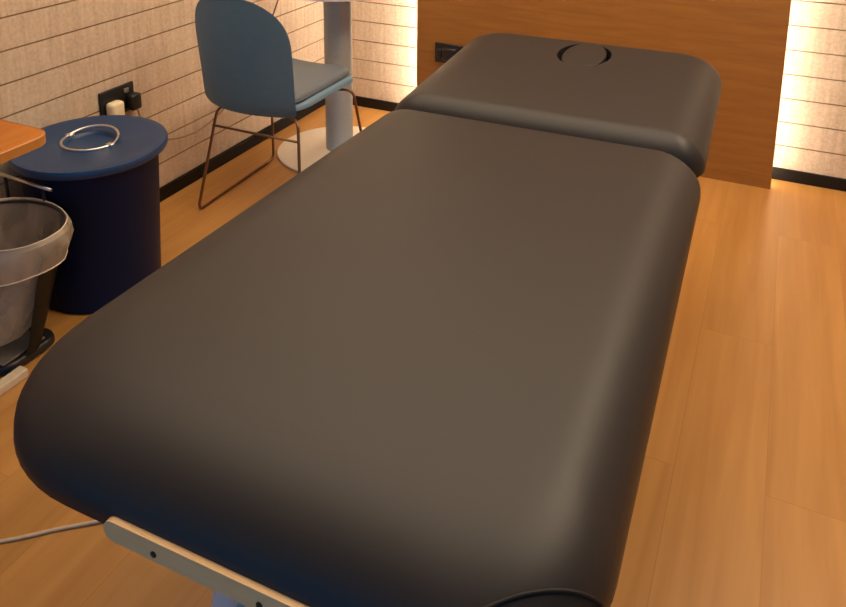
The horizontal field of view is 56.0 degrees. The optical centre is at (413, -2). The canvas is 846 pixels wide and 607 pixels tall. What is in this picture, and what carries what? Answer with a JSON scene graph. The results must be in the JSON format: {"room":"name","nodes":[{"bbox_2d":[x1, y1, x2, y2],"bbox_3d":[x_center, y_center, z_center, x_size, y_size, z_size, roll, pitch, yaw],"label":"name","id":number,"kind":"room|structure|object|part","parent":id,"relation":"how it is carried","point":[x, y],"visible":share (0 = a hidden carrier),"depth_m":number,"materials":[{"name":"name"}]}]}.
{"room":"massage room","nodes":[
{"label":"massage room","id":0,"kind":"room"},
{"bbox_2d":[0,0,323,204],"bbox_3d":[-1.602,-0.188,1.845,0.100,2.550,5.162,6,14,25],"label":"wall","id":1,"kind":"structure","parent":0,"point":[57,57],"depth_m":2.96,"materials":[{"name":"white brick"}]},
{"bbox_2d":[98,81,133,115],"bbox_3d":[-1.095,0.381,2.940,0.016,0.110,0.164,6,14,25],"label":"wall socket","id":2,"kind":"object","parent":1,"relation":"attached to","point":[120,92],"visible":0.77,"depth_m":2.92,"materials":[{"name":"black plastic"}]},
{"bbox_2d":[106,100,124,114],"bbox_3d":[-1.088,0.409,2.904,0.042,0.066,0.060,6,14,25],"label":"plug","id":3,"kind":"object","parent":2,"relation":"attached to","point":[116,107],"visible":0.65,"depth_m":2.88,"materials":[{"name":"white plastic"}]},
{"bbox_2d":[126,0,278,139],"bbox_3d":[-0.862,0.292,3.288,0.123,0.553,0.779,10,16,36],"label":"power cord","id":4,"kind":"object","parent":1,"relation":"attached to","point":[134,102],"visible":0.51,"depth_m":2.98,"materials":[{"name":"plastic"}]},
{"bbox_2d":[160,98,324,201],"bbox_3d":[-1.557,1.035,2.091,0.014,0.056,5.162,6,14,25],"label":"baseboard","id":5,"kind":"structure","parent":1,"relation":"attached to","point":[196,173],"depth_m":3.57,"materials":[{"name":"black wood"}]},
{"bbox_2d":[0,105,845,606],"bbox_3d":[0.389,1.296,1.275,4.504,0.080,5.282,6,14,25],"label":"floor","id":6,"kind":"structure","parent":0,"point":[740,501],"depth_m":2.00,"materials":[{"name":"brown wood"}]},
{"bbox_2d":[0,119,45,395],"bbox_3d":[-1.368,0.759,1.800,0.541,0.723,0.956,6,14,25],"label":"desk","id":7,"kind":"object","parent":6,"relation":"on","point":[16,140],"visible":1,"depth_m":2.01,"materials":[{"name":"orange wood"}]},
{"bbox_2d":[0,172,73,373],"bbox_3d":[-1.173,0.793,2.269,0.463,0.455,0.321,6,14,25],"label":"bin","id":8,"kind":"object","parent":6,"relation":"on","point":[33,238],"visible":0.98,"depth_m":2.34,"materials":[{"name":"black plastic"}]},
{"bbox_3d":[-1.236,0.981,2.308,0.307,0.006,0.140,6,14,25],"label":"pedal plate","id":9,"kind":"part","parent":8,"relation":"part of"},
{"bbox_2d":[0,520,100,543],"bbox_3d":[-0.842,1.149,1.707,0.944,0.008,0.049,-1,13,-7],"label":"power cord","id":10,"kind":"object","parent":6,"relation":"on","point":[5,540],"visible":0.38,"depth_m":1.71,"materials":[{"name":"white plastic"}]},
{"bbox_2d":[8,115,167,313],"bbox_3d":[-1.034,0.688,2.590,0.475,0.524,0.475,6,14,25],"label":"stool","id":11,"kind":"object","parent":6,"relation":"on","point":[102,171],"visible":0.91,"depth_m":2.45,"materials":[{"name":"blue plastic"}]},
{"bbox_3d":[-1.112,0.443,2.574,0.024,0.011,0.020,6,14,25],"label":"handle mount","id":12,"kind":"part","parent":11,"relation":"part of","materials":[{"name":"silver metal"}]},
{"bbox_3d":[-1.033,0.468,2.541,0.475,0.030,0.475,6,14,25],"label":"lid","id":13,"kind":"part","parent":11,"relation":"part of","materials":[{"name":"blue plastic"}]},
{"bbox_3d":[-1.032,0.444,2.535,0.185,0.025,0.176,6,14,25],"label":"ring handle","id":14,"kind":"part","parent":11,"relation":"part of","materials":[{"name":"silver metal"}]},
{"bbox_3d":[-0.953,0.460,2.501,0.024,0.011,0.020,6,14,25],"label":"handle mount","id":15,"kind":"part","parent":11,"relation":"part of","materials":[{"name":"silver metal"}]},
{"bbox_2d":[195,0,361,208],"bbox_3d":[-0.526,0.371,3.162,0.512,0.896,0.607,6,14,25],"label":"shell chair","id":16,"kind":"object","parent":6,"relation":"on","point":[248,66],"visible":0.93,"depth_m":2.90,"materials":[{"name":"blue plastic"}]},
{"bbox_3d":[-0.688,0.582,3.298,0.147,0.425,0.543,6,14,25],"label":"sled leg","id":17,"kind":"part","parent":16,"relation":"part of","materials":[{"name":"brown metal"}]},
{"bbox_3d":[-0.639,0.206,2.909,0.427,0.465,0.129,6,14,25],"label":"backrest","id":18,"kind":"part","parent":16,"relation":"part of","materials":[{"name":"blue plastic"}]},
{"bbox_3d":[-0.369,0.616,3.152,0.172,0.425,0.543,6,14,25],"label":"sled leg","id":19,"kind":"part","parent":16,"relation":"part of","materials":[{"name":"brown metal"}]},
{"bbox_2d":[277,0,365,171],"bbox_3d":[-0.343,0.320,3.622,0.580,0.801,0.580,6,14,25],"label":"pedestal table","id":20,"kind":"object","parent":6,"relation":"on","point":[316,143],"visible":0.48,"depth_m":3.59,"materials":[{"name":"white metal"}]},
{"bbox_3d":[-0.345,0.701,3.706,0.576,0.020,0.576,6,14,25],"label":"plate","id":21,"kind":"part","parent":20,"relation":"part of","materials":[{"name":"white metal"}]},
{"bbox_2d":[13,33,721,606],"bbox_3d":[0.165,0.718,1.857,0.878,0.804,2.017,6,14,24],"label":"massage table","id":22,"kind":"object","parent":6,"relation":"on","point":[424,367],"visible":1,"depth_m":1.14,"materials":[{"name":"grey leather"}]},
{"bbox_3d":[-0.211,0.652,0.892,0.350,0.028,0.012,6,14,24],"label":"rail","id":23,"kind":"part","parent":22,"relation":"part of","materials":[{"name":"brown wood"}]},
{"bbox_3d":[-0.290,0.940,1.246,0.177,0.606,0.046,6,14,24],"label":"leg","id":24,"kind":"part","parent":22,"relation":"part of","materials":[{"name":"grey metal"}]},
{"bbox_2d":[395,33,721,177],"bbox_3d":[0.452,0.268,2.352,0.831,0.107,0.721,6,17,24],"label":"cushion","id":25,"kind":"object","parent":22,"relation":"on","point":[668,102],"depth_m":2.20,"materials":[{"name":"black leather"}]},
{"bbox_2d":[417,0,790,188],"bbox_3d":[0.786,-0.386,3.488,1.643,2.250,0.112,6,14,25],"label":"wood wall panel","id":26,"kind":"object","parent":6,"relation":"on","point":[745,41],"visible":0.43,"depth_m":3.38,"materials":[{"name":"brown wood"}]},
{"bbox_2d":[435,42,462,62],"bbox_3d":[0.163,0.273,3.843,0.146,0.098,0.050,6,14,25],"label":"socket","id":27,"kind":"object","parent":26,"relation":"attached to","point":[444,52],"visible":0.84,"depth_m":3.83,"materials":[{"name":"black plastic"}]},
{"bbox_2d":[352,0,845,178],"bbox_3d":[1.504,-0.484,3.257,4.284,2.550,0.100,6,14,25],"label":"wall","id":28,"kind":"structure","parent":0,"point":[811,128],"depth_m":3.36,"materials":[{"name":"white brick"}]},
{"bbox_2d":[353,96,845,191],"bbox_3d":[1.479,0.746,3.474,4.270,0.053,0.014,6,14,25],"label":"baseboard","id":29,"kind":"structure","parent":28,"relation":"attached to","point":[789,175],"depth_m":3.40,"materials":[{"name":"black wood"}]}
]}

